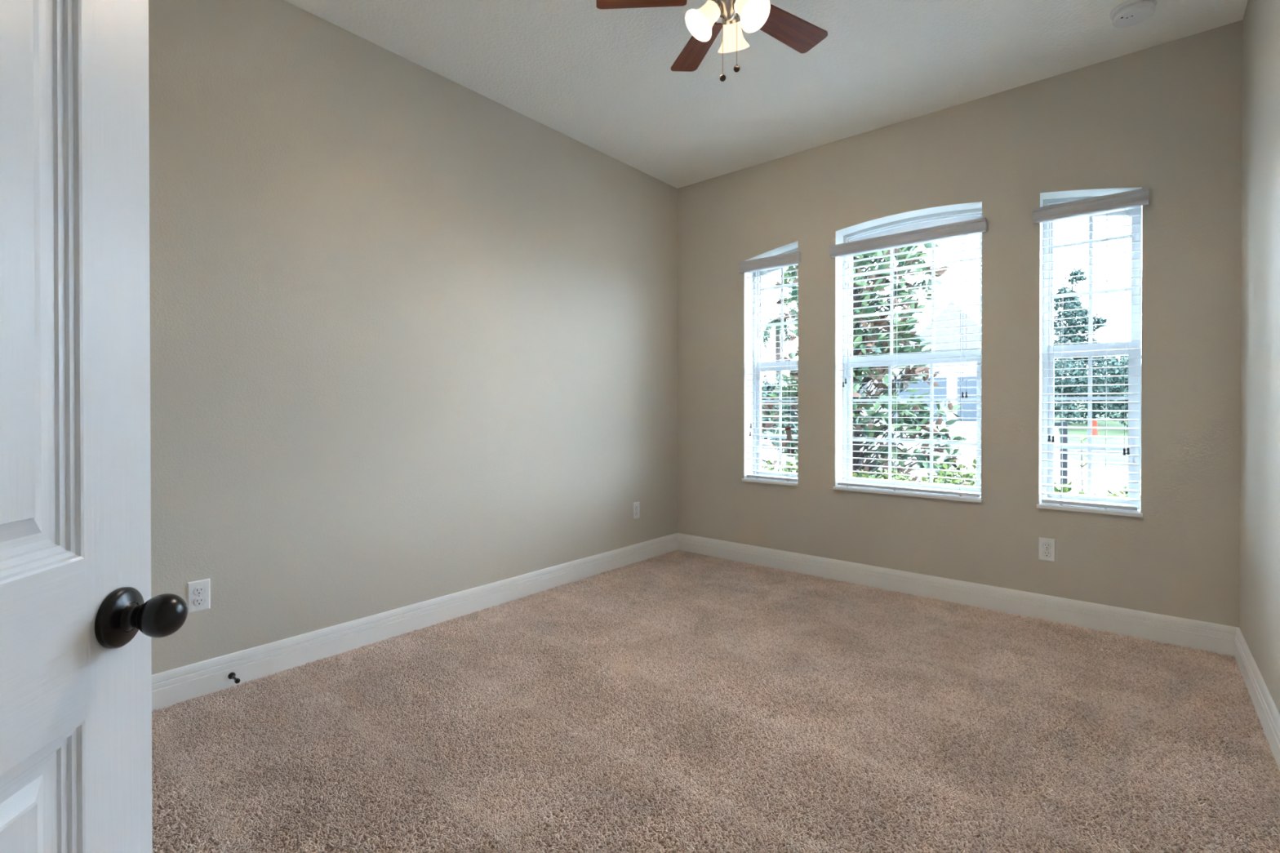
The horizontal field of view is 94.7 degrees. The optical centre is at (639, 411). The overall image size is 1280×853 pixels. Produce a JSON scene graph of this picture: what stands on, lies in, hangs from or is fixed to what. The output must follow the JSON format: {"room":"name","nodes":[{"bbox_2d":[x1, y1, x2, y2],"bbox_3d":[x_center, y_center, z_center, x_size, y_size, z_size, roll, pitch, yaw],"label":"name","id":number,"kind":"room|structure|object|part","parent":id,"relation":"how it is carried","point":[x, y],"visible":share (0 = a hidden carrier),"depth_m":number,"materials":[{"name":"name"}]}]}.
{"room":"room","nodes":[
{"label":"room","id":0,"kind":"room"},
{"bbox_2d":[148,0,677,675],"bbox_3d":[-1.034,-0.311,3.004,0.120,2.743,4.344,0,0,40],"label":"wall","id":1,"kind":"structure","parent":0,"point":[413,334],"depth_m":2.69,"materials":[{"name":"beige paint"}]},
{"bbox_2d":[186,578,210,613],"bbox_3d":[-1.639,0.685,2.192,0.008,0.115,0.070,0,0,40],"label":"wall outlet","id":2,"kind":"object","parent":1,"relation":"attached to","point":[198,597],"visible":0.99,"depth_m":2.19,"materials":[{"name":"white plastic"}]},
{"bbox_2d":[193,596,204,605],"bbox_3d":[-1.637,0.705,2.191,0.002,0.029,0.036,0,0,40],"label":"receptacle","id":3,"kind":"object","parent":2,"relation":"attached to","point":[197,601],"depth_m":2.19,"materials":[{"name":"white plastic"}]},
{"bbox_2d":[193,586,204,595],"bbox_3d":[-1.637,0.666,2.191,0.002,0.029,0.036,0,0,40],"label":"receptacle","id":4,"kind":"object","parent":2,"relation":"attached to","point":[197,590],"depth_m":2.19,"materials":[{"name":"white plastic"}]},
{"bbox_2d":[227,672,239,684],"bbox_3d":[-1.538,1.013,2.238,0.076,0.025,0.025,0,0,40],"label":"door stop","id":5,"kind":"object","parent":1,"relation":"attached to","point":[232,675],"visible":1,"depth_m":2.25,"materials":[{"name":"black metal"}]},
{"bbox_2d":[151,533,677,711],"bbox_3d":[-1.008,0.995,2.937,0.016,0.133,4.024,0,0,40],"label":"baseboard","id":6,"kind":"structure","parent":1,"relation":"attached to","point":[171,687],"depth_m":2.67,"materials":[{"name":"white paint"}]},
{"bbox_2d":[632,502,639,519],"bbox_3d":[-0.024,0.689,4.109,0.008,0.115,0.070,0,0,40],"label":"wall outlet","id":7,"kind":"object","parent":1,"relation":"attached to","point":[635,505],"visible":1,"depth_m":4.10,"materials":[{"name":"white plastic"}]},
{"bbox_2d":[284,0,1248,188],"bbox_3d":[0.162,-1.727,1.989,3.248,0.100,4.344,0,0,40],"label":"ceiling","id":8,"kind":"structure","parent":0,"point":[604,80],"depth_m":2.81,"materials":[{"name":"white paint"}]},
{"bbox_2d":[595,0,827,81],"bbox_3d":[0.343,-1.431,2.088,0.901,0.493,0.932,0,0,40],"label":"ceiling fan","id":9,"kind":"object","parent":8,"relation":"hanging from","point":[797,33],"visible":1,"depth_m":2.17,"materials":[{"name":"brown wood"}]},
{"bbox_3d":[0.004,-1.480,2.117,0.330,0.006,0.125,0,11,2],"label":"blade","id":10,"kind":"part","parent":9,"relation":"part of","materials":[{"name":"brown wood"}]},
{"bbox_3d":[0.230,-1.482,2.410,0.125,0.006,0.330,-12,4,-16],"label":"blade","id":11,"kind":"part","parent":9,"relation":"part of","materials":[{"name":"brown wood"}]},
{"bbox_3d":[0.217,-1.391,2.090,0.118,0.129,0.124,0,0,40],"label":"lamp shade","id":12,"kind":"part","parent":9,"relation":"part of","materials":[{"name":"beige glass"}]},
{"bbox_3d":[0.240,-1.407,2.094,0.053,0.060,0.038,0,0,-32],"label":"bulb","id":13,"kind":"part","parent":9,"relation":"part of","materials":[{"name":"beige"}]},
{"bbox_3d":[0.296,-1.315,2.112,0.002,0.219,0.002,0,0,40],"label":"pull chain","id":14,"kind":"part","parent":9,"relation":"part of","materials":[{"name":"gold metal"}]},
{"bbox_3d":[0.296,-1.198,2.112,0.022,0.027,0.014,0,0,6],"label":"chain pull","id":15,"kind":"part","parent":9,"relation":"part of","materials":[{"name":"brown wood"}]},
{"bbox_3d":[0.342,-1.391,2.206,0.114,0.129,0.127,0,0,40],"label":"lamp shade","id":16,"kind":"part","parent":9,"relation":"part of","materials":[{"name":"beige glass"}]},
{"bbox_3d":[0.345,-1.329,2.104,0.002,0.190,0.002,0,0,40],"label":"pull chain","id":17,"kind":"part","parent":9,"relation":"part of","materials":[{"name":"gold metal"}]},
{"bbox_3d":[0.345,-1.227,2.105,0.022,0.027,0.014,0,0,6],"label":"chain pull","id":18,"kind":"part","parent":9,"relation":"part of","materials":[{"name":"brown wood"}]},
{"bbox_3d":[0.371,-1.407,2.048,0.055,0.060,0.039,0,0,40],"label":"bulb","id":19,"kind":"part","parent":9,"relation":"part of","materials":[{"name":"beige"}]},
{"bbox_3d":[0.381,-1.390,2.034,0.128,0.129,0.117,0,0,40],"label":"lamp shade","id":20,"kind":"part","parent":9,"relation":"part of","materials":[{"name":"beige glass"}]},
{"bbox_3d":[0.579,-1.481,2.285,0.330,0.006,0.125,0,-11,-34],"label":"blade","id":21,"kind":"part","parent":9,"relation":"part of","materials":[{"name":"brown wood"}]},
{"bbox_2d":[1110,0,1157,27],"bbox_3d":[2.052,-1.658,2.453,0.152,0.043,0.152,0,0,40],"label":"smoke detector","id":22,"kind":"object","parent":8,"relation":"attached to","point":[1129,13],"visible":1,"depth_m":2.43,"materials":[{"name":"white plastic"}]},
{"bbox_2d":[677,19,1242,627],"bbox_3d":[1.497,-0.314,3.581,3.008,2.743,0.200,0,0,40],"label":"wall","id":23,"kind":"structure","parent":0,"point":[1166,118],"depth_m":3.07,"materials":[{"name":"beige paint"}]},
{"bbox_2d":[742,247,798,486],"bbox_3d":[0.933,-0.315,4.041,0.412,1.597,0.216,0,0,40],"label":"window","id":24,"kind":"structure","parent":23,"relation":"in","point":[759,340],"depth_m":4.18,"materials":[{"name":"white paint"}]},
{"bbox_2d":[738,251,800,481],"bbox_3d":[0.886,-0.285,3.987,0.447,1.500,0.103,0,0,40],"label":"blind","id":25,"kind":"object","parent":24,"relation":"attached to","point":[791,259],"visible":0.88,"depth_m":3.98,"materials":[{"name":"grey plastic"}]},
{"bbox_3d":[0.816,-0.266,4.078,0.002,1.418,0.055,0,0,40],"label":"ladder cord","id":26,"kind":"part","parent":25,"relation":"part of","materials":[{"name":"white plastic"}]},
{"bbox_3d":[0.903,0.450,4.009,0.378,0.018,0.052,0,0,40],"label":"rail","id":27,"kind":"part","parent":25,"relation":"part of","materials":[{"name":"grey plastic"}]},
{"bbox_3d":[0.992,-0.265,3.929,0.002,1.418,0.055,0,0,40],"label":"ladder cord","id":28,"kind":"part","parent":25,"relation":"part of","materials":[{"name":"white fabric"}]},
{"bbox_3d":[0.912,0.474,4.020,0.412,0.018,0.150,0,0,40],"label":"sill","id":29,"kind":"part","parent":24,"relation":"part of","materials":[{"name":"white paint"}]},
{"bbox_3d":[0.974,0.046,4.089,0.354,0.793,0.024,0,0,40],"label":"sash","id":30,"kind":"part","parent":24,"relation":"part of","materials":[{"name":"grey plastic"}]},
{"bbox_3d":[0.991,-0.688,4.106,0.356,0.806,0.022,0,0,40],"label":"sash","id":31,"kind":"part","parent":24,"relation":"part of","materials":[{"name":"grey plastic"}]},
{"bbox_2d":[832,208,982,502],"bbox_3d":[1.583,-0.334,3.493,0.816,1.640,0.216,0,0,40],"label":"window","id":32,"kind":"structure","parent":23,"relation":"in","point":[948,217],"depth_m":3.54,"materials":[{"name":"white paint"}]},
{"bbox_3d":[1.562,0.477,3.472,0.816,0.018,0.150,0,0,40],"label":"sill","id":33,"kind":"part","parent":32,"relation":"part of","materials":[{"name":"white paint"}]},
{"bbox_2d":[829,217,986,497],"bbox_3d":[1.536,-0.282,3.440,0.851,1.500,0.103,0,0,40],"label":"blind","id":34,"kind":"object","parent":32,"relation":"attached to","point":[975,226],"visible":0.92,"depth_m":3.41,"materials":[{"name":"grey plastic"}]},
{"bbox_3d":[1.298,-0.264,3.672,0.002,1.418,0.055,0,0,40],"label":"ladder cord","id":35,"kind":"part","parent":34,"relation":"part of","materials":[{"name":"white fabric"}]},
{"bbox_3d":[1.512,-0.263,3.491,0.002,1.418,0.055,0,0,40],"label":"ladder cord","id":36,"kind":"part","parent":34,"relation":"part of","materials":[{"name":"white fabric"}]},
{"bbox_3d":[1.553,0.453,3.461,0.782,0.018,0.052,0,0,40],"label":"rail","id":37,"kind":"part","parent":34,"relation":"part of","materials":[{"name":"grey plastic"}]},
{"bbox_3d":[1.780,-0.262,3.266,0.002,1.418,0.055,0,0,40],"label":"ladder cord","id":38,"kind":"part","parent":34,"relation":"part of","materials":[{"name":"white fabric"}]},
{"bbox_3d":[1.771,-0.531,3.235,0.002,0.878,0.010,0,0,40],"label":"pull cord","id":39,"kind":"part","parent":34,"relation":"part of","materials":[{"name":"white fabric"}]},
{"bbox_3d":[1.624,0.049,3.542,0.758,0.793,0.024,0,0,40],"label":"sash","id":40,"kind":"part","parent":32,"relation":"part of","materials":[{"name":"grey plastic"}]},
{"bbox_3d":[1.641,-0.708,3.558,0.760,0.852,0.022,0,0,40],"label":"sash","id":41,"kind":"part","parent":32,"relation":"part of","materials":[{"name":"grey plastic"}]},
{"bbox_2d":[677,533,1237,656],"bbox_3d":[1.428,0.992,3.505,3.008,0.133,0.016,0,0,40],"label":"baseboard","id":42,"kind":"structure","parent":23,"relation":"attached to","point":[1193,634],"depth_m":3.12,"materials":[{"name":"white paint"}]},
{"bbox_2d":[1038,537,1055,562],"bbox_3d":[2.056,0.698,2.979,0.070,0.115,0.008,0,0,40],"label":"wall outlet","id":43,"kind":"object","parent":23,"relation":"attached to","point":[1046,547],"visible":1,"depth_m":2.98,"materials":[{"name":"white plastic"}]},
{"bbox_2d":[1042,551,1051,556],"bbox_3d":[2.054,0.718,2.978,0.036,0.029,0.002,0,0,40],"label":"receptacle","id":44,"kind":"object","parent":43,"relation":"attached to","point":[1045,553],"depth_m":2.98,"materials":[{"name":"white plastic"}]},
{"bbox_2d":[1042,542,1051,549],"bbox_3d":[2.054,0.678,2.977,0.036,0.029,0.002,0,0,40],"label":"receptacle","id":45,"kind":"object","parent":43,"relation":"attached to","point":[1045,545],"depth_m":2.98,"materials":[{"name":"white plastic"}]},
{"bbox_2d":[1036,195,1142,517],"bbox_3d":[2.239,-0.310,2.940,0.410,1.599,0.216,0,0,40],"label":"window","id":46,"kind":"structure","parent":23,"relation":"in","point":[1137,246],"depth_m":2.98,"materials":[{"name":"white paint"}]},
{"bbox_3d":[2.217,0.480,2.919,0.410,0.018,0.150,0,0,40],"label":"sill","id":47,"kind":"part","parent":46,"relation":"part of","materials":[{"name":"white paint"}]},
{"bbox_2d":[1032,187,1148,511],"bbox_3d":[2.192,-0.279,2.887,0.444,1.500,0.103,0,0,40],"label":"blind","id":48,"kind":"object","parent":46,"relation":"attached to","point":[1131,199],"visible":1,"depth_m":2.88,"materials":[{"name":"grey plastic"}]},
{"bbox_3d":[2.072,-0.417,2.982,0.002,1.104,0.010,0,0,40],"label":"pull cord","id":49,"kind":"part","parent":48,"relation":"part of","materials":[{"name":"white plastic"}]},
{"bbox_3d":[2.084,-0.415,2.972,0.002,1.107,0.010,0,0,40],"label":"pull cord","id":50,"kind":"part","parent":48,"relation":"part of","materials":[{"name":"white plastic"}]},
{"bbox_3d":[2.128,-0.260,2.972,0.002,1.418,0.055,0,0,40],"label":"ladder cord","id":51,"kind":"part","parent":48,"relation":"part of","materials":[{"name":"white fabric"}]},
{"bbox_3d":[2.208,0.456,2.908,0.376,0.018,0.052,0,0,40],"label":"rail","id":52,"kind":"part","parent":48,"relation":"part of","materials":[{"name":"grey plastic"}]},
{"bbox_3d":[2.261,-0.259,2.860,0.002,1.418,0.055,0,0,40],"label":"ladder cord","id":53,"kind":"part","parent":48,"relation":"part of","materials":[{"name":"white fabric"}]},
{"bbox_3d":[2.296,-0.389,2.793,0.002,1.158,0.010,0,0,40],"label":"pull cord","id":54,"kind":"part","parent":48,"relation":"part of","materials":[{"name":"white fabric"}]},
{"bbox_3d":[2.307,-0.390,2.784,0.002,1.155,0.010,0,0,40],"label":"pull cord","id":55,"kind":"part","parent":48,"relation":"part of","materials":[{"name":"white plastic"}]},
{"bbox_3d":[2.279,0.052,2.989,0.352,0.793,0.024,0,0,40],"label":"sash","id":56,"kind":"part","parent":46,"relation":"part of","materials":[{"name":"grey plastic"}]},
{"bbox_3d":[2.297,-0.683,3.005,0.354,0.808,0.022,0,0,40],"label":"sash","id":57,"kind":"part","parent":46,"relation":"part of","materials":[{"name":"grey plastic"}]},
{"bbox_2d":[1239,0,1279,714],"bbox_3d":[1.358,-0.299,0.988,0.120,2.743,4.344,0,0,40],"label":"wall","id":58,"kind":"structure","parent":0,"point":[1260,447],"depth_m":2.12,"materials":[{"name":"beige paint"}]},
{"bbox_2d":[1234,627,1279,770],"bbox_3d":[1.280,1.006,1.009,0.016,0.133,4.024,0,0,40],"label":"baseboard","id":59,"kind":"structure","parent":58,"relation":"attached to","point":[1268,715],"depth_m":2.04,"materials":[{"name":"white paint"}]},
{"bbox_3d":[-0.421,1.130,1.312,3.248,0.120,5.794,0,0,40],"label":"floor","id":60,"kind":"structure","parent":0,"visible":0},
{"bbox_2d":[151,549,1279,852],"bbox_3d":[0.128,1.060,1.964,3.023,0.014,4.115,0,0,40],"label":"carpet","id":61,"kind":"object","parent":60,"relation":"on","point":[677,701],"visible":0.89,"depth_m":1.91,"materials":[{"name":"beige carpet"}]},
{"label":"outside","id":62,"kind":"structure","parent":0,"visible":0},
{"bbox_2d":[761,420,1128,497],"bbox_3d":[8.398,0.947,16.174,20.000,0.884,24.050,0,0,40],"label":"driveway","id":63,"kind":"structure","parent":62,"point":[970,429],"depth_m":11.98,"materials":[{"name":"concrete"}]},
{"bbox_2d":[1072,434,1092,494],"bbox_3d":[3.589,0.809,4.772,0.133,1.245,0.156,0,0,-6],"label":"sapling","id":64,"kind":"object","parent":63,"relation":"on","point":[1081,465],"visible":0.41,"depth_m":4.77,"materials":[{"name":"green plant"}]},
{"bbox_3d":[3.574,0.831,4.773,0.015,1.200,0.024,0,0,-39],"label":"stem","id":65,"kind":"part","parent":64,"relation":"part of","materials":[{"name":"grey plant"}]},
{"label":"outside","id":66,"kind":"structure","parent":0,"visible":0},
{"bbox_2d":[1053,400,1141,468],"bbox_3d":[16.849,-0.285,47.139,85.000,2.906,86.196,0,0,40],"label":"lawn","id":67,"kind":"structure","parent":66,"point":[1110,424],"depth_m":17.07,"materials":[{"name":"green plant"}]},
{"bbox_2d":[761,371,786,439],"bbox_3d":[4.160,-0.208,19.545,2.537,2.688,2.093,0,0,40],"label":"shrub","id":68,"kind":"object","parent":67,"relation":"on","point":[776,382],"visible":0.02,"depth_m":19.07,"materials":[{"name":"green plant"}]},
{"bbox_2d":[762,310,796,386],"bbox_3d":[5.189,-1.476,21.939,2.235,4.700,1.880,0,0,40],"label":"palm tree","id":69,"kind":"object","parent":67,"relation":"on","point":[765,333],"visible":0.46,"depth_m":21.77,"materials":[{"name":"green plant"}]},
{"bbox_2d":[761,374,797,455],"bbox_3d":[3.411,0.002,14.632,1.932,2.382,1.307,0,0,40],"label":"bushy tree","id":70,"kind":"object","parent":67,"relation":"on","point":[764,388],"visible":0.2,"depth_m":14.44,"materials":[{"name":"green plant"}]},
{"bbox_2d":[761,242,971,485],"bbox_3d":[2.543,-0.869,6.782,2.341,4.564,2.504,0,0,40],"label":"magnolia tree","id":71,"kind":"object","parent":67,"relation":"on","point":[855,393],"visible":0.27,"depth_m":6.43,"materials":[{"name":"green plant"}]},
{"bbox_2d":[761,457,1128,497],"bbox_3d":[2.088,0.892,4.735,5.986,1.062,0.792,0,0,40],"label":"hedge","id":72,"kind":"object","parent":67,"relation":"on","point":[968,475],"visible":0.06,"depth_m":4.52,"materials":[{"name":"green plant"}]},
{"bbox_2d":[859,301,1058,422],"bbox_3d":[15.514,-2.219,31.968,11.100,5.600,10.100,0,0,40],"label":"house","id":73,"kind":"structure","parent":67,"relation":"on","point":[970,368],"depth_m":26.91,"materials":[{"name":"grey paint"}]},
{"bbox_3d":[11.060,-1.057,29.872,0.960,1.160,0.016,0,0,40],"label":"pane","id":74,"kind":"part","parent":73,"relation":"part of","materials":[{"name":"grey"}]},
{"bbox_2d":[1053,422,1067,493],"bbox_3d":[3.990,0.751,6.058,0.648,1.304,0.056,0,0,40],"label":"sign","id":75,"kind":"object","parent":67,"relation":"on","point":[1064,424],"visible":0.26,"depth_m":5.85,"materials":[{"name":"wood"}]},
{"bbox_3d":[3.985,0.302,6.059,0.515,0.285,0.012,0,0,40],"label":"panel","id":76,"kind":"part","parent":75,"relation":"part of","materials":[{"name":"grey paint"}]},
{"bbox_3d":[3.987,0.129,6.057,0.640,0.040,0.036,0,0,40],"label":"arm","id":77,"kind":"part","parent":75,"relation":"part of","materials":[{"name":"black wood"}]},
{"bbox_3d":[4.216,0.752,5.867,0.056,1.304,0.056,0,0,40],"label":"post","id":78,"kind":"part","parent":75,"relation":"part of","materials":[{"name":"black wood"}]},
{"bbox_2d":[1053,357,1096,423],"bbox_3d":[14.545,-0.931,21.276,3.030,3.334,2.514,0,0,40],"label":"shade tree","id":79,"kind":"object","parent":67,"relation":"on","point":[1068,364],"visible":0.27,"depth_m":20.49,"materials":[{"name":"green plant"}]},
{"bbox_2d":[1053,267,1107,409],"bbox_3d":[24.679,-4.053,33.487,3.066,8.340,2.792,0,0,4],"label":"oak tree","id":80,"kind":"object","parent":67,"relation":"on","point":[1076,304],"visible":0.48,"depth_m":33.14,"materials":[{"name":"green plant"}]},
{"bbox_2d":[1054,355,1128,425],"bbox_3d":[17.460,-1.051,23.070,3.225,3.343,2.629,0,0,42],"label":"shade tree","id":81,"kind":"object","parent":67,"relation":"on","point":[1100,362],"visible":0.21,"depth_m":22.68,"materials":[{"name":"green plant"}]},
{"bbox_2d":[1092,420,1097,435],"bbox_3d":[13.688,0.487,17.761,0.320,0.540,0.320,0,0,40],"label":"marker post","id":82,"kind":"object","parent":67,"relation":"on","point":[1095,431],"visible":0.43,"depth_m":17.70,"materials":[{"name":"orange plastic"}]},
{"bbox_2d":[1073,355,1128,418],"bbox_3d":[20.853,-1.017,25.614,3.649,3.732,3.246,0,0,40],"label":"shade tree","id":83,"kind":"object","parent":67,"relation":"on","point":[1104,366],"visible":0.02,"depth_m":25.65,"materials":[{"name":"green plant"}]},
{"bbox_2d":[1092,355,1141,427],"bbox_3d":[16.664,-0.900,19.428,2.951,3.376,2.534,0,0,40],"label":"shade tree","id":84,"kind":"object","parent":67,"relation":"on","point":[1117,371],"visible":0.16,"depth_m":19.83,"materials":[{"name":"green plant"}]},
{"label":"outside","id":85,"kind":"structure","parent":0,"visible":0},
{"bbox_2d":[1057,444,1141,454],"bbox_3d":[14.335,0.967,11.464,10.931,0.134,1.498,0,0,43],"label":"street","id":86,"kind":"structure","parent":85,"point":[1068,450],"depth_m":13.97,"materials":[{"name":"white"}]},
{"bbox_3d":[-1.199,-0.296,0.382,3.248,2.743,0.120,0,0,40],"label":"wall","id":87,"kind":"structure","parent":0,"visible":0},
{"bbox_2d":[0,0,187,852],"bbox_3d":[-0.533,0.050,0.303,0.166,2.028,0.781,0,0,-8],"label":"door","id":88,"kind":"structure","parent":87,"relation":"in","point":[79,617],"depth_m":0.58,"materials":[{"name":"white paint"}]},
{"bbox_3d":[-0.539,0.220,0.633,0.015,0.032,0.032,0,0,-8],"label":"stem","id":89,"kind":"part","parent":88,"relation":"part of","materials":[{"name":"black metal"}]}
]}

